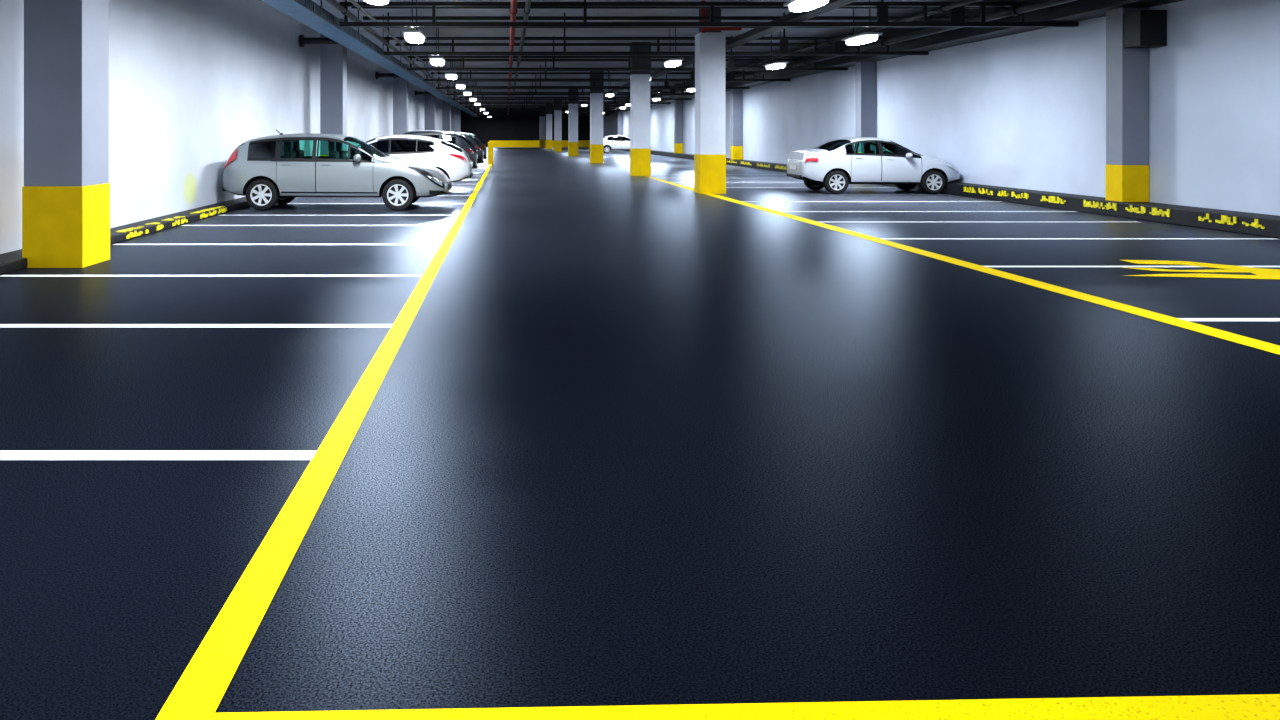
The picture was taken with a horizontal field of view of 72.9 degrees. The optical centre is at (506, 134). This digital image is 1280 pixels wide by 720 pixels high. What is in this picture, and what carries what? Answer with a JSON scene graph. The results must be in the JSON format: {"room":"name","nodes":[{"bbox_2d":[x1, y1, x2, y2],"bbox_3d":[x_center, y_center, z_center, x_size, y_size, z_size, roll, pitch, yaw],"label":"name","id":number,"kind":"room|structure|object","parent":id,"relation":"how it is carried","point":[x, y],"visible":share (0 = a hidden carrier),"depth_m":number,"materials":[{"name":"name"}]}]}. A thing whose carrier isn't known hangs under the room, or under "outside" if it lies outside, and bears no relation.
{"room":"underground parking garage","nodes":[
{"label":"underground parking garage","id":0,"kind":"room"},
{"bbox_2d":[0,0,453,253],"bbox_3d":[-6.050,-0.950,49.000,0.300,4.900,116.000,0,0,0],"label":"wall","id":1,"kind":"structure","parent":0,"point":[191,82],"depth_m":16.01,"materials":[{"name":"paint"}]},
{"bbox_2d":[299,35,338,46],"bbox_3d":[-4.973,-2.680,24.300,1.845,0.340,0.340,0,0,0],"label":"wall bracket","id":2,"kind":"object","parent":1,"relation":"attached to","point":[303,40],"visible":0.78,"depth_m":24.21,"materials":[{"name":"black metal"}]},
{"bbox_2d":[375,72,400,78],"bbox_3d":[-4.973,-2.680,38.400,1.845,0.340,0.340,0,0,0],"label":"wall bracket","id":3,"kind":"object","parent":1,"relation":"attached to","point":[377,75],"visible":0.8,"depth_m":38.32,"materials":[{"name":"black metal"}]},
{"bbox_2d":[415,90,432,95],"bbox_3d":[-4.973,-2.680,54.600,1.845,0.340,0.340,0,0,0],"label":"wall bracket","id":4,"kind":"object","parent":1,"relation":"attached to","point":[416,92],"visible":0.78,"depth_m":54.50,"materials":[{"name":"black metal"}]},
{"bbox_2d":[461,108,589,146],"bbox_3d":[2.900,-0.950,107.150,17.600,4.900,0.300,0,0,0],"label":"wall","id":5,"kind":"structure","parent":0,"point":[486,128],"depth_m":107.00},
{"bbox_2d":[312,0,961,105],"bbox_3d":[2.900,-3.500,49.150,18.200,0.200,116.300,0,0,0],"label":"ceiling","id":6,"kind":"structure","parent":0,"point":[428,32],"depth_m":28.58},
{"bbox_2d":[260,0,477,116],"bbox_3d":[-3.753,-2.800,52.500,0.585,1.200,103.000,0,0,0],"label":"cable tray","id":7,"kind":"object","parent":6,"relation":"hanging from","point":[309,13],"visible":0.84,"depth_m":19.86,"materials":[{"name":"black blue-gray painted metal"}]},
{"bbox_2d":[365,0,388,4],"bbox_3d":[-2.070,-2.757,13.300,0.420,1.285,1.300,0,0,0],"label":"ceiling lamp","id":8,"kind":"object","parent":6,"relation":"hanging from","point":[376,2],"visible":1,"depth_m":13.62,"materials":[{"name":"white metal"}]},
{"bbox_2d":[402,0,425,42],"bbox_3d":[-2.070,-2.757,19.100,0.420,1.285,1.300,0,0,0],"label":"ceiling lamp","id":9,"kind":"object","parent":6,"relation":"hanging from","point":[412,36],"visible":0.98,"depth_m":18.64,"materials":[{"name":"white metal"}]},
{"bbox_2d":[404,32,423,42],"bbox_3d":[-2.070,-2.167,19.100,0.400,0.105,1.280,0,0,0],"label":"diffuser","id":10,"kind":"object","parent":9,"relation":"attached to","point":[412,37],"depth_m":18.68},
{"bbox_2d":[428,20,445,64],"bbox_3d":[-2.070,-2.757,25.400,0.420,1.285,1.300,0,0,0],"label":"ceiling lamp","id":11,"kind":"object","parent":6,"relation":"hanging from","point":[436,60],"visible":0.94,"depth_m":24.94,"materials":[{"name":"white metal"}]},
{"bbox_2d":[430,58,444,64],"bbox_3d":[-2.070,-2.167,25.400,0.400,0.105,1.280,0,0,0],"label":"diffuser","id":12,"kind":"object","parent":11,"relation":"attached to","point":[434,61],"depth_m":24.90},
{"bbox_2d":[445,42,457,78],"bbox_3d":[-2.070,-2.757,31.800,0.420,1.285,1.300,0,0,0],"label":"ceiling lamp","id":13,"kind":"object","parent":6,"relation":"hanging from","point":[450,75],"visible":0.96,"depth_m":31.34,"materials":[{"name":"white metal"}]},
{"bbox_2d":[446,74,456,78],"bbox_3d":[-2.070,-2.167,31.800,0.400,0.105,1.280,0,0,0],"label":"diffuser","id":14,"kind":"object","parent":13,"relation":"attached to","point":[449,76],"depth_m":31.31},
{"bbox_2d":[455,61,465,87],"bbox_3d":[-2.070,-2.757,38.200,0.420,1.285,1.300,0,0,0],"label":"ceiling lamp","id":15,"kind":"object","parent":6,"relation":"hanging from","point":[458,85],"visible":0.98,"depth_m":37.64,"materials":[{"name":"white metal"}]},
{"bbox_2d":[463,91,471,94],"bbox_3d":[-2.070,-2.757,44.700,0.420,1.285,1.300,0,0,0],"label":"ceiling lamp","id":16,"kind":"object","parent":6,"relation":"hanging from","point":[464,92],"visible":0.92,"depth_m":44.10,"materials":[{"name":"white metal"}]},
{"bbox_2d":[477,111,608,115],"bbox_3d":[4.130,-2.810,98.000,15.100,1.180,0.140,0,0,0],"label":"roof truss","id":17,"kind":"object","parent":6,"relation":"hanging from","point":[587,113],"visible":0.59,"depth_m":97.92,"materials":[{"name":"black metal"}]},
{"bbox_2d":[470,100,629,110],"bbox_3d":[4.130,-2.810,78.000,15.100,1.180,0.140,0,0,0],"label":"roof truss","id":18,"kind":"object","parent":6,"relation":"hanging from","point":[607,109],"visible":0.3,"depth_m":77.94,"materials":[{"name":"black metal"}]},
{"bbox_2d":[465,101,651,107],"bbox_3d":[4.130,-2.810,69.000,15.100,1.180,0.140,0,0,0],"label":"roof truss","id":19,"kind":"object","parent":6,"relation":"hanging from","point":[466,106],"visible":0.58,"depth_m":68.93,"materials":[{"name":"black metal"}]},
{"bbox_2d":[459,89,670,103],"bbox_3d":[4.130,-2.810,61.000,15.100,1.180,0.140,0,0,0],"label":"roof truss","id":20,"kind":"object","parent":6,"relation":"hanging from","point":[614,101],"visible":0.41,"depth_m":60.94,"materials":[{"name":"black metal"}]},
{"bbox_2d":[445,74,694,94],"bbox_3d":[4.130,-2.810,47.500,15.100,1.180,0.140,0,0,0],"label":"roof truss","id":21,"kind":"object","parent":6,"relation":"hanging from","point":[672,91],"visible":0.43,"depth_m":47.43,"materials":[{"name":"black metal"}]},
{"bbox_2d":[453,82,691,99],"bbox_3d":[4.130,-2.810,54.000,15.100,1.180,0.140,0,0,0],"label":"roof truss","id":22,"kind":"object","parent":6,"relation":"hanging from","point":[628,96],"visible":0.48,"depth_m":53.93,"materials":[{"name":"black metal"}]},
{"bbox_2d":[436,65,748,88],"bbox_3d":[4.130,-2.810,41.200,15.100,1.180,0.140,0,0,0],"label":"roof truss","id":23,"kind":"object","parent":6,"relation":"hanging from","point":[666,83],"visible":0.52,"depth_m":41.13,"materials":[{"name":"black metal"}]},
{"bbox_2d":[424,55,790,80],"bbox_3d":[4.130,-2.810,35.200,15.100,1.180,0.140,0,0,0],"label":"roof truss","id":24,"kind":"object","parent":6,"relation":"hanging from","point":[730,75],"visible":0.6,"depth_m":35.13,"materials":[{"name":"black metal"}]},
{"bbox_2d":[605,93,614,96],"bbox_3d":[5.600,-2.757,46.500,0.420,1.285,1.300,0,0,0],"label":"ceiling lamp","id":25,"kind":"object","parent":6,"relation":"hanging from","point":[606,94],"visible":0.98,"depth_m":45.94,"materials":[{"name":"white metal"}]},
{"bbox_2d":[407,36,847,69],"bbox_3d":[4.130,-2.810,29.300,15.100,1.180,0.140,0,0,0],"label":"roof truss","id":26,"kind":"object","parent":6,"relation":"hanging from","point":[730,58],"visible":0.75,"depth_m":29.23,"materials":[{"name":"black metal"}]},
{"bbox_2d":[383,12,928,54],"bbox_3d":[4.130,-2.810,23.700,15.100,1.180,0.140,0,0,0],"label":"roof truss","id":27,"kind":"object","parent":6,"relation":"hanging from","point":[838,46],"visible":0.77,"depth_m":23.63,"materials":[{"name":"black metal"}]},
{"bbox_2d":[651,82,661,100],"bbox_3d":[9.100,-2.757,52.000,0.420,1.285,1.300,0,0,0],"label":"ceiling lamp","id":28,"kind":"object","parent":6,"relation":"hanging from","point":[657,98],"visible":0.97,"depth_m":51.54,"materials":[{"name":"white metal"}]},
{"bbox_2d":[662,21,683,66],"bbox_3d":[5.050,-2.757,26.000,0.420,1.285,1.300,0,0,0],"label":"ceiling lamp","id":29,"kind":"object","parent":6,"relation":"hanging from","point":[675,62],"visible":0.94,"depth_m":25.54,"materials":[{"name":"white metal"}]},
{"bbox_2d":[664,60,680,66],"bbox_3d":[5.050,-2.167,26.000,0.400,0.105,1.280,0,0,0],"label":"diffuser","id":30,"kind":"object","parent":29,"relation":"attached to","point":[668,63],"depth_m":25.60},
{"bbox_2d":[687,63,694,91],"bbox_3d":[8.900,-2.757,41.000,0.420,1.285,1.300,0,0,0],"label":"ceiling lamp","id":31,"kind":"object","parent":6,"relation":"hanging from","point":[690,89],"visible":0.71,"depth_m":40.54,"materials":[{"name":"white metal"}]},
{"bbox_2d":[340,0,1078,26],"bbox_3d":[4.130,-2.810,17.500,15.100,1.180,0.140,0,0,0],"label":"ceiling pipe","id":32,"kind":"object","parent":6,"relation":"hanging from","point":[956,15],"visible":0.87,"depth_m":17.43,"materials":[{"name":"black metal"}]},
{"bbox_2d":[701,1,741,32],"bbox_3d":[5.436,-3.005,21.666,1.007,0.810,0.128,0,0,0],"label":"pipe","id":33,"kind":"object","parent":6,"relation":"hanging from","point":[703,11],"visible":0.75,"depth_m":21.61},
{"bbox_2d":[763,30,788,68],"bbox_3d":[8.500,-2.757,27.000,0.420,1.285,1.300,0,0,0],"label":"ceiling lamp","id":34,"kind":"object","parent":6,"relation":"hanging from","point":[773,65],"visible":0.95,"depth_m":26.65,"materials":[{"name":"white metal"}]},
{"bbox_2d":[766,63,785,68],"bbox_3d":[8.500,-2.167,27.000,0.400,0.105,1.280,0,0,0],"label":"diffuser","id":35,"kind":"object","parent":34,"relation":"attached to","point":[771,65],"depth_m":26.71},
{"bbox_2d":[783,0,828,11],"bbox_3d":[4.980,-2.757,14.100,0.420,1.285,1.300,0,0,0],"label":"ceiling lamp","id":36,"kind":"object","parent":6,"relation":"hanging from","point":[794,5],"visible":1,"depth_m":14.04,"materials":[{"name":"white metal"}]},
{"bbox_2d":[841,0,882,44],"bbox_3d":[8.100,-2.757,19.500,0.420,1.285,1.300,0,0,0],"label":"ceiling lamp","id":37,"kind":"object","parent":6,"relation":"hanging from","point":[866,37],"visible":0.98,"depth_m":19.13,"materials":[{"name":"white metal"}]},
{"bbox_2d":[846,35,877,44],"bbox_3d":[8.100,-2.167,19.500,0.400,0.105,1.280,0,0,0],"label":"diffuser","id":38,"kind":"object","parent":37,"relation":"attached to","point":[856,39],"depth_m":19.30,"materials":[{"name":"plastic"}]},
{"bbox_2d":[0,147,1279,719],"bbox_3d":[2.900,1.600,49.150,18.200,0.200,116.300,0,0,0],"label":"floor","id":39,"kind":"structure","parent":0,"point":[631,440],"depth_m":3.94,"materials":[{"name":"asphalt"}]},
{"bbox_2d":[22,0,109,267],"bbox_3d":[-5.120,-0.950,9.945,0.684,4.900,0.674,0,0,0],"label":"concrete column","id":40,"kind":"structure","parent":39,"relation":"on","point":[66,188],"depth_m":9.62,"materials":[{"name":"concrete"}]},
{"bbox_2d":[0,196,249,274],"bbox_3d":[-5.643,1.435,48.900,0.510,0.130,115.600,0,0,0],"label":"curb","id":41,"kind":"object","parent":39,"relation":"on","point":[12,261],"visible":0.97,"depth_m":13.33,"materials":[{"name":"concrete"}]},
{"bbox_2d":[0,451,316,459],"bbox_3d":[-3.145,1.498,3.990,4.490,0.001,0.114,0,0,0],"label":"parking line","id":42,"kind":"object","parent":39,"relation":"on","point":[4,455],"visible":1,"depth_m":3.99,"materials":[{"name":"paint"}]},
{"bbox_2d":[0,324,392,326],"bbox_3d":[-3.145,1.498,6.700,4.490,0.001,0.114,0,0,0],"label":"parking line","id":43,"kind":"object","parent":39,"relation":"on","point":[1,325],"visible":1,"depth_m":6.71,"materials":[{"name":"paint"}]},
{"bbox_2d":[0,275,421,276],"bbox_3d":[-3.145,1.498,9.080,4.490,0.001,0.114,0,0,0],"label":"parking line","id":44,"kind":"object","parent":39,"relation":"on","point":[1,275],"visible":1,"depth_m":9.03,"materials":[{"name":"paint"}]},
{"bbox_2d":[113,244,440,244],"bbox_3d":[-3.140,1.498,11.690,4.480,0.001,0.114,0,0,0],"label":"parking line","id":45,"kind":"object","parent":39,"relation":"on","point":[113,244],"visible":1,"depth_m":11.67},
{"bbox_2d":[182,225,452,225],"bbox_3d":[-3.140,1.498,14.140,4.480,0.001,0.114,0,0,0],"label":"parking line","id":46,"kind":"object","parent":39,"relation":"on","point":[182,225],"visible":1,"depth_m":14.11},
{"bbox_2d":[155,164,491,719],"bbox_3d":[-0.829,1.496,22.700,0.143,0.001,41.600,0,0,0],"label":"painted line","id":47,"kind":"object","parent":39,"relation":"on","point":[200,689],"visible":1,"depth_m":3.09,"materials":[{"name":"paint"}]},
{"bbox_2d":[320,19,346,155],"bbox_3d":[-5.120,-0.950,25.225,0.684,4.900,0.674,0,0,0],"label":"concrete column","id":48,"kind":"structure","parent":39,"relation":"on","point":[333,57],"depth_m":24.90,"materials":[{"name":"concrete"}]},
{"bbox_2d":[223,130,451,210],"bbox_3d":[-3.455,0.690,17.720,4.560,1.621,2.161,0,0,0],"label":"car","id":49,"kind":"object","parent":39,"relation":"on","point":[269,171],"visible":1,"depth_m":16.88,"materials":[{"name":"silver metal"}]},
{"bbox_2d":[225,149,236,167],"bbox_3d":[-5.505,0.474,16.983,0.299,0.414,0.086,0,0,11],"label":"tail lamp","id":50,"kind":"object","parent":49,"relation":"attached to","point":[231,162],"depth_m":16.96,"materials":[{"name":"red"}]},
{"bbox_2d":[353,154,360,161],"bbox_3d":[-2.940,0.450,16.777,0.150,0.150,0.275,0,0,0],"label":"mirror","id":51,"kind":"object","parent":49,"relation":"attached to","point":[356,157],"depth_m":16.70,"materials":[{"name":"silver plastic"}]},
{"bbox_2d":[276,203,465,203],"bbox_3d":[-3.140,1.498,18.620,4.480,0.001,0.114,0,0,0],"label":"parking line","id":52,"kind":"object","parent":39,"relation":"on","point":[276,203],"visible":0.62,"depth_m":18.65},
{"bbox_2d":[393,64,407,134],"bbox_3d":[-5.120,-0.950,41.125,0.684,4.900,0.674,0,0,0],"label":"concrete column","id":53,"kind":"structure","parent":39,"relation":"on","point":[400,85],"depth_m":40.80,"materials":[{"name":"paint"}]},
{"bbox_2d":[346,134,472,181],"bbox_3d":[-3.150,0.740,22.300,4.490,1.520,2.180,0,0,0],"label":"car","id":54,"kind":"object","parent":39,"relation":"on","point":[452,160],"visible":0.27,"depth_m":21.51,"materials":[{"name":"white painted metal"},{"name":"glass"},{"name":"rubber"}]},
{"bbox_2d":[449,154,466,160],"bbox_3d":[-1.232,0.575,21.486,0.465,0.206,0.051,0,0,-21],"label":"tail lamp","id":55,"kind":"object","parent":54,"relation":"attached to","point":[452,157],"depth_m":21.47,"materials":[{"name":"red"}]},
{"bbox_2d":[425,84,434,129],"bbox_3d":[-5.120,-0.950,56.725,0.684,4.900,0.674,0,0,0],"label":"concrete column","id":56,"kind":"structure","parent":39,"relation":"on","point":[429,99],"depth_m":56.40,"materials":[{"name":"paint"}]},
{"bbox_2d":[402,130,477,168],"bbox_3d":[-3.295,0.675,28.300,4.640,1.650,2.218,0,0,0],"label":"car","id":57,"kind":"object","parent":39,"relation":"on","point":[461,141],"visible":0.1,"depth_m":27.58,"materials":[{"name":"grey"}]},
{"bbox_2d":[442,95,450,130],"bbox_3d":[-5.120,-0.950,72.325,0.684,4.900,0.674,0,0,0],"label":"concrete column","id":58,"kind":"structure","parent":39,"relation":"on","point":[446,107],"depth_m":71.99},
{"bbox_2d":[437,195,470,195],"bbox_3d":[-3.140,1.498,21.100,4.480,0.001,0.114,0,0,0],"label":"parking line","id":59,"kind":"object","parent":39,"relation":"on","point":[437,195],"visible":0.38,"depth_m":21.12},
{"bbox_2d":[454,106,460,131],"bbox_3d":[-5.120,-0.950,87.925,0.684,4.900,0.674,0,0,0],"label":"concrete column","id":60,"kind":"structure","parent":39,"relation":"on","point":[457,112],"depth_m":87.61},
{"bbox_2d":[448,131,483,163],"bbox_3d":[-3.225,0.675,33.600,4.640,1.650,2.218,0,0,0],"label":"car","id":61,"kind":"object","parent":39,"relation":"on","point":[480,152],"visible":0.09,"depth_m":32.89,"materials":[{"name":"black"}]},
{"bbox_2d":[462,132,486,158],"bbox_3d":[-3.245,0.675,39.600,4.640,1.650,2.218,0,0,0],"label":"car","id":62,"kind":"object","parent":39,"relation":"on","point":[481,142],"visible":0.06,"depth_m":38.91,"materials":[{"name":"black"}]},
{"bbox_2d":[488,142,492,163],"bbox_3d":[-0.840,0.925,43.850,0.280,1.150,0.300,0,0,0],"label":"post","id":63,"kind":"object","parent":39,"relation":"on","point":[490,144],"visible":0.87,"depth_m":43.70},
{"bbox_2d":[489,140,589,146],"bbox_3d":[4.750,1.090,106.865,13.900,0.820,0.230,0,0,0],"label":"board","id":64,"kind":"object","parent":39,"relation":"on","point":[496,143],"visible":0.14,"depth_m":106.74,"materials":[{"name":"paint"}]},
{"bbox_2d":[539,108,544,147],"bbox_3d":[4.200,-0.950,101.325,0.678,4.900,0.689,0,0,0],"label":"concrete column","id":65,"kind":"structure","parent":39,"relation":"on","point":[542,118],"depth_m":101.01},
{"bbox_2d":[546,104,551,148],"bbox_3d":[4.450,-0.950,90.325,0.678,4.900,0.689,0,0,0],"label":"concrete column","id":66,"kind":"structure","parent":39,"relation":"on","point":[549,114],"depth_m":89.99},
{"bbox_2d":[554,100,561,151],"bbox_3d":[4.620,-0.950,77.325,0.678,4.900,0.689,0,0,0],"label":"concrete column","id":67,"kind":"structure","parent":39,"relation":"on","point":[557,111],"depth_m":76.99,"materials":[{"name":"concrete"}]},
{"bbox_2d":[568,89,577,155],"bbox_3d":[4.720,-0.950,60.825,0.678,4.900,0.689,0,0,0],"label":"concrete column","id":68,"kind":"structure","parent":39,"relation":"on","point":[572,104],"depth_m":60.51,"materials":[{"name":"paint"}]},
{"bbox_2d":[590,71,603,162],"bbox_3d":[4.780,-0.950,45.525,0.678,4.900,0.689,0,0,0],"label":"concrete column","id":69,"kind":"structure","parent":39,"relation":"on","point":[596,95],"depth_m":45.20,"materials":[{"name":"paint"}]},
{"bbox_2d":[603,135,629,152],"bbox_3d":[9.393,0.740,70.000,4.375,1.520,2.180,0,0,0],"label":"car","id":70,"kind":"object","parent":39,"relation":"on","point":[611,142],"visible":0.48,"depth_m":69.13,"materials":[{"name":"white"}]},
{"bbox_2d":[630,42,650,175],"bbox_3d":[4.920,-0.950,31.525,0.678,4.900,0.689,0,0,0],"label":"concrete column","id":71,"kind":"structure","parent":39,"relation":"on","point":[640,151],"depth_m":31.20,"materials":[{"name":"paint"}]},
{"bbox_2d":[694,9,725,193],"bbox_3d":[5.250,-0.950,22.075,0.664,4.900,0.674,0,0,0],"label":"concrete column","id":72,"kind":"structure","parent":39,"relation":"on","point":[709,156],"depth_m":21.75,"materials":[{"name":"paint"}]},
{"bbox_2d":[211,694,1279,719],"bbox_3d":[0.921,1.496,2.179,3.361,0.001,0.177,0,0,-1],"label":"painted line","id":73,"kind":"object","parent":39,"relation":"on","point":[1252,706],"visible":1,"depth_m":2.21,"materials":[{"name":"paint"}]},
{"bbox_2d":[690,187,897,187],"bbox_3d":[8.134,1.498,24.400,6.012,0.001,0.114,0,0,0],"label":"parking line","id":74,"kind":"object","parent":39,"relation":"on","point":[690,187],"visible":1,"depth_m":24.34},
{"bbox_2d":[742,201,1001,201],"bbox_3d":[8.166,1.498,19.200,5.948,0.001,0.114,0,0,0],"label":"parking line","id":75,"kind":"object","parent":39,"relation":"on","point":[742,201],"visible":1,"depth_m":19.21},
{"bbox_2d":[787,137,959,193],"bbox_3d":[9.575,0.775,22.450,4.120,1.450,2.101,0,0,0],"label":"car","id":76,"kind":"object","parent":39,"relation":"on","point":[833,165],"visible":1,"depth_m":21.64,"materials":[{"name":"white painted metal"},{"name":"glass"},{"name":"rubber"}]},
{"bbox_2d":[805,158,817,162],"bbox_3d":[7.740,0.648,21.694,0.320,0.141,0.021,0,0,28],"label":"tail lamp","id":77,"kind":"object","parent":76,"relation":"attached to","point":[807,160],"depth_m":21.70,"materials":[{"name":"red"}]},
{"bbox_2d":[906,153,912,158],"bbox_3d":[10.140,0.520,21.537,0.150,0.150,0.275,0,0,0],"label":"mirror","id":78,"kind":"object","parent":76,"relation":"attached to","point":[909,155],"depth_m":21.45,"materials":[{"name":"white plastic"}]},
{"bbox_2d":[780,211,1075,211],"bbox_3d":[8.182,1.498,16.700,5.916,0.001,0.114,0,0,0],"label":"parking line","id":79,"kind":"object","parent":39,"relation":"on","point":[780,211],"visible":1,"depth_m":16.70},
{"bbox_2d":[622,150,1279,238],"bbox_3d":[11.418,1.360,48.900,0.560,0.280,115.600,0,0,0],"label":"curb","id":80,"kind":"object","parent":39,"relation":"on","point":[1265,225],"visible":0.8,"depth_m":15.70,"materials":[{"name":"concrete"}]},
{"bbox_2d":[618,112,622,134],"bbox_3d":[11.440,-1.090,86.215,0.492,4.620,0.442,0,0,0],"label":"concrete column","id":81,"kind":"structure","parent":80,"relation":"on","point":[620,114],"depth_m":86.00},
{"bbox_2d":[674,84,682,152],"bbox_3d":[11.440,-1.090,56.915,0.492,4.620,0.442,0,0,0],"label":"concrete column","id":82,"kind":"structure","parent":80,"relation":"on","point":[678,104],"depth_m":56.70,"materials":[{"name":"paint"}]},
{"bbox_2d":[731,66,742,159],"bbox_3d":[11.440,-1.090,42.515,0.492,4.620,0.442,0,0,0],"label":"concrete column","id":83,"kind":"structure","parent":80,"relation":"on","point":[736,94],"depth_m":42.30,"materials":[{"name":"paint"}]},
{"bbox_2d":[856,28,875,152],"bbox_3d":[11.440,-1.090,27.215,0.492,4.620,0.442,0,0,0],"label":"concrete column","id":84,"kind":"structure","parent":80,"relation":"on","point":[865,71],"depth_m":27.00,"materials":[{"name":"concrete"}]},
{"bbox_2d":[1105,7,1148,201],"bbox_3d":[11.440,-1.090,15.745,0.492,4.620,0.442,0,0,0],"label":"concrete column","id":85,"kind":"structure","parent":80,"relation":"on","point":[1127,69],"depth_m":15.53,"materials":[{"name":"paint"}]},
{"bbox_2d":[1124,10,1166,47],"bbox_3d":[11.459,-1.900,15.325,0.478,0.640,0.410,0,0,0],"label":"junction box","id":86,"kind":"object","parent":85,"relation":"attached to","point":[1142,28],"visible":1,"depth_m":15.12,"materials":[{"name":"black plastic"}]},
{"bbox_2d":[646,176,1279,354],"bbox_3d":[5.187,1.496,17.249,0.265,0.001,27.505,0,0,-1],"label":"painted line","id":87,"kind":"object","parent":39,"relation":"on","point":[1236,338],"visible":1,"depth_m":8.26,"materials":[{"name":"paint"}]},
{"bbox_2d":[880,238,1276,238],"bbox_3d":[8.209,1.498,12.310,5.861,0.001,0.114,0,0,0],"label":"parking line","id":88,"kind":"object","parent":39,"relation":"on","point":[880,238],"visible":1,"depth_m":12.34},
{"bbox_2d":[984,266,1279,266],"bbox_3d":[8.226,1.498,9.720,5.829,0.001,0.114,0,0,0],"label":"parking line","id":89,"kind":"object","parent":39,"relation":"on","point":[984,266],"visible":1,"depth_m":9.71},
{"bbox_2d":[1120,260,1279,278],"bbox_3d":[8.228,1.495,9.446,3.224,0.001,1.295,0,0,9],"label":"road marking","id":90,"kind":"object","parent":39,"relation":"on","point":[1261,273],"depth_m":9.41,"materials":[{"name":"paint"}]},
{"bbox_2d":[1178,318,1279,320],"bbox_3d":[8.243,1.498,6.920,5.794,0.001,0.114,0,0,0],"label":"parking line","id":91,"kind":"object","parent":39,"relation":"on","point":[1186,319],"visible":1,"depth_m":6.92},
{"bbox_2d":[603,0,1279,215],"bbox_3d":[11.850,-0.950,49.000,0.300,4.900,116.000,0,0,0],"label":"wall","id":92,"kind":"structure","parent":0,"point":[1025,110],"depth_m":18.11,"materials":[{"name":"paint"}]},
{"bbox_2d":[441,81,686,81],"bbox_3d":[4.130,-2.830,44.500,15.100,0.090,0.086,0,0,0],"label":"ceiling pipe","id":93,"kind":"object","parent":92,"relation":"attached to","point":[441,81],"visible":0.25,"depth_m":44.48,"materials":[{"name":"black metal"}]},
{"bbox_2d":[431,72,750,73],"bbox_3d":[4.130,-2.780,38.400,15.100,0.090,0.086,0,0,0],"label":"ceiling pipe","id":94,"kind":"object","parent":92,"relation":"attached to","point":[431,72],"visible":0.66,"depth_m":38.37,"materials":[{"name":"black metal"}]},
{"bbox_2d":[416,59,797,60],"bbox_3d":[4.130,-2.830,32.200,15.100,0.090,0.086,0,0,0],"label":"ceiling pipe","id":95,"kind":"object","parent":92,"relation":"attached to","point":[416,59],"visible":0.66,"depth_m":32.16,"materials":[{"name":"black metal"}]},
{"bbox_2d":[395,43,862,45],"bbox_3d":[4.130,-2.780,26.200,15.100,0.090,0.086,0,0,0],"label":"ceiling pipe","id":96,"kind":"object","parent":92,"relation":"attached to","point":[396,44],"visible":0.66,"depth_m":26.16,"materials":[{"name":"black metal"}]},
{"bbox_2d":[375,27,927,27],"bbox_3d":[4.130,-2.830,22.200,15.100,0.090,0.086,0,0,0],"label":"ceiling pipe","id":97,"kind":"object","parent":92,"relation":"attached to","point":[375,27],"visible":0.22,"depth_m":22.17,"materials":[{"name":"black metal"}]},
{"bbox_2d":[363,16,967,19],"bbox_3d":[4.130,-2.780,20.300,15.100,0.090,0.086,0,0,0],"label":"ceiling pipe","id":98,"kind":"object","parent":92,"relation":"attached to","point":[364,17],"visible":0.66,"depth_m":20.26,"materials":[{"name":"black metal"}]},
{"bbox_2d":[351,7,1004,8],"bbox_3d":[4.130,-2.830,18.800,15.100,0.090,0.086,0,0,0],"label":"ceiling pipe","id":99,"kind":"object","parent":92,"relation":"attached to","point":[351,7],"visible":0.25,"depth_m":18.77,"materials":[{"name":"black metal"}]},
{"bbox_2d":[603,0,1183,114],"bbox_3d":[11.320,-2.710,49.500,0.740,0.780,109.000,0,0,0],"label":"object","id":100,"kind":"object","parent":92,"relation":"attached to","point":[1078,10],"visible":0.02,"depth_m":21.35,"materials":[{"name":"black metal"}]},
{"bbox_3d":[4.130,-2.810,11.200,15.100,1.180,0.140,0,0,0],"label":"roof truss","id":101,"kind":"object","parent":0,"visible":0},
{"bbox_2d":[326,0,480,114],"bbox_3d":[-3.250,-2.480,53.000,0.143,0.143,102.000,0,0,0],"label":"ceiling pipe","id":102,"kind":"object","parent":101,"relation":"attached to","point":[344,10],"visible":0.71,"depth_m":21.45,"materials":[{"name":"black metal"}]},
{"bbox_2d":[349,0,482,113],"bbox_3d":[-2.950,-2.550,53.000,0.091,0.091,102.000,0,0,0],"label":"ceiling pipe","id":103,"kind":"object","parent":101,"relation":"attached to","point":[359,7],"visible":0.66,"depth_m":21.99,"materials":[{"name":"metal"}]},
{"bbox_2d":[508,0,517,114],"bbox_3d":[0.130,-2.480,53.000,0.161,0.161,102.000,0,0,0],"label":"pipe","id":104,"kind":"object","parent":101,"relation":"attached to","point":[513,10],"visible":0.71,"depth_m":21.34,"materials":[{"name":"metal"}]},
{"bbox_2d":[511,0,530,104],"bbox_3d":[0.400,-2.480,36.000,0.130,0.130,68.000,0,0,0],"label":"ceiling pipe","id":105,"kind":"object","parent":101,"relation":"attached to","point":[528,2],"visible":0.84,"depth_m":21.21,"materials":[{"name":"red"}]},
{"bbox_2d":[562,0,856,113],"bbox_3d":[5.900,-2.400,53.000,0.340,0.140,102.000,0,0,0],"label":"channel","id":106,"kind":"object","parent":101,"relation":"attached to","point":[758,32],"visible":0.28,"depth_m":19.59,"materials":[{"name":"black metal"}]},
{"bbox_2d":[578,0,980,114],"bbox_3d":[8.700,-2.520,53.000,0.130,0.130,102.000,0,0,0],"label":"ceiling pipe","id":107,"kind":"object","parent":101,"relation":"attached to","point":[943,8],"visible":0.59,"depth_m":21.03,"materials":[{"name":"black metal"}]},
{"bbox_2d":[603,0,1075,111],"bbox_3d":[10.200,-2.500,53.000,0.234,0.234,102.000,0,0,0],"label":"ceiling pipe","id":108,"kind":"object","parent":101,"relation":"attached to","point":[1018,9],"visible":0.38,"depth_m":20.81,"materials":[{"name":"black metal"}]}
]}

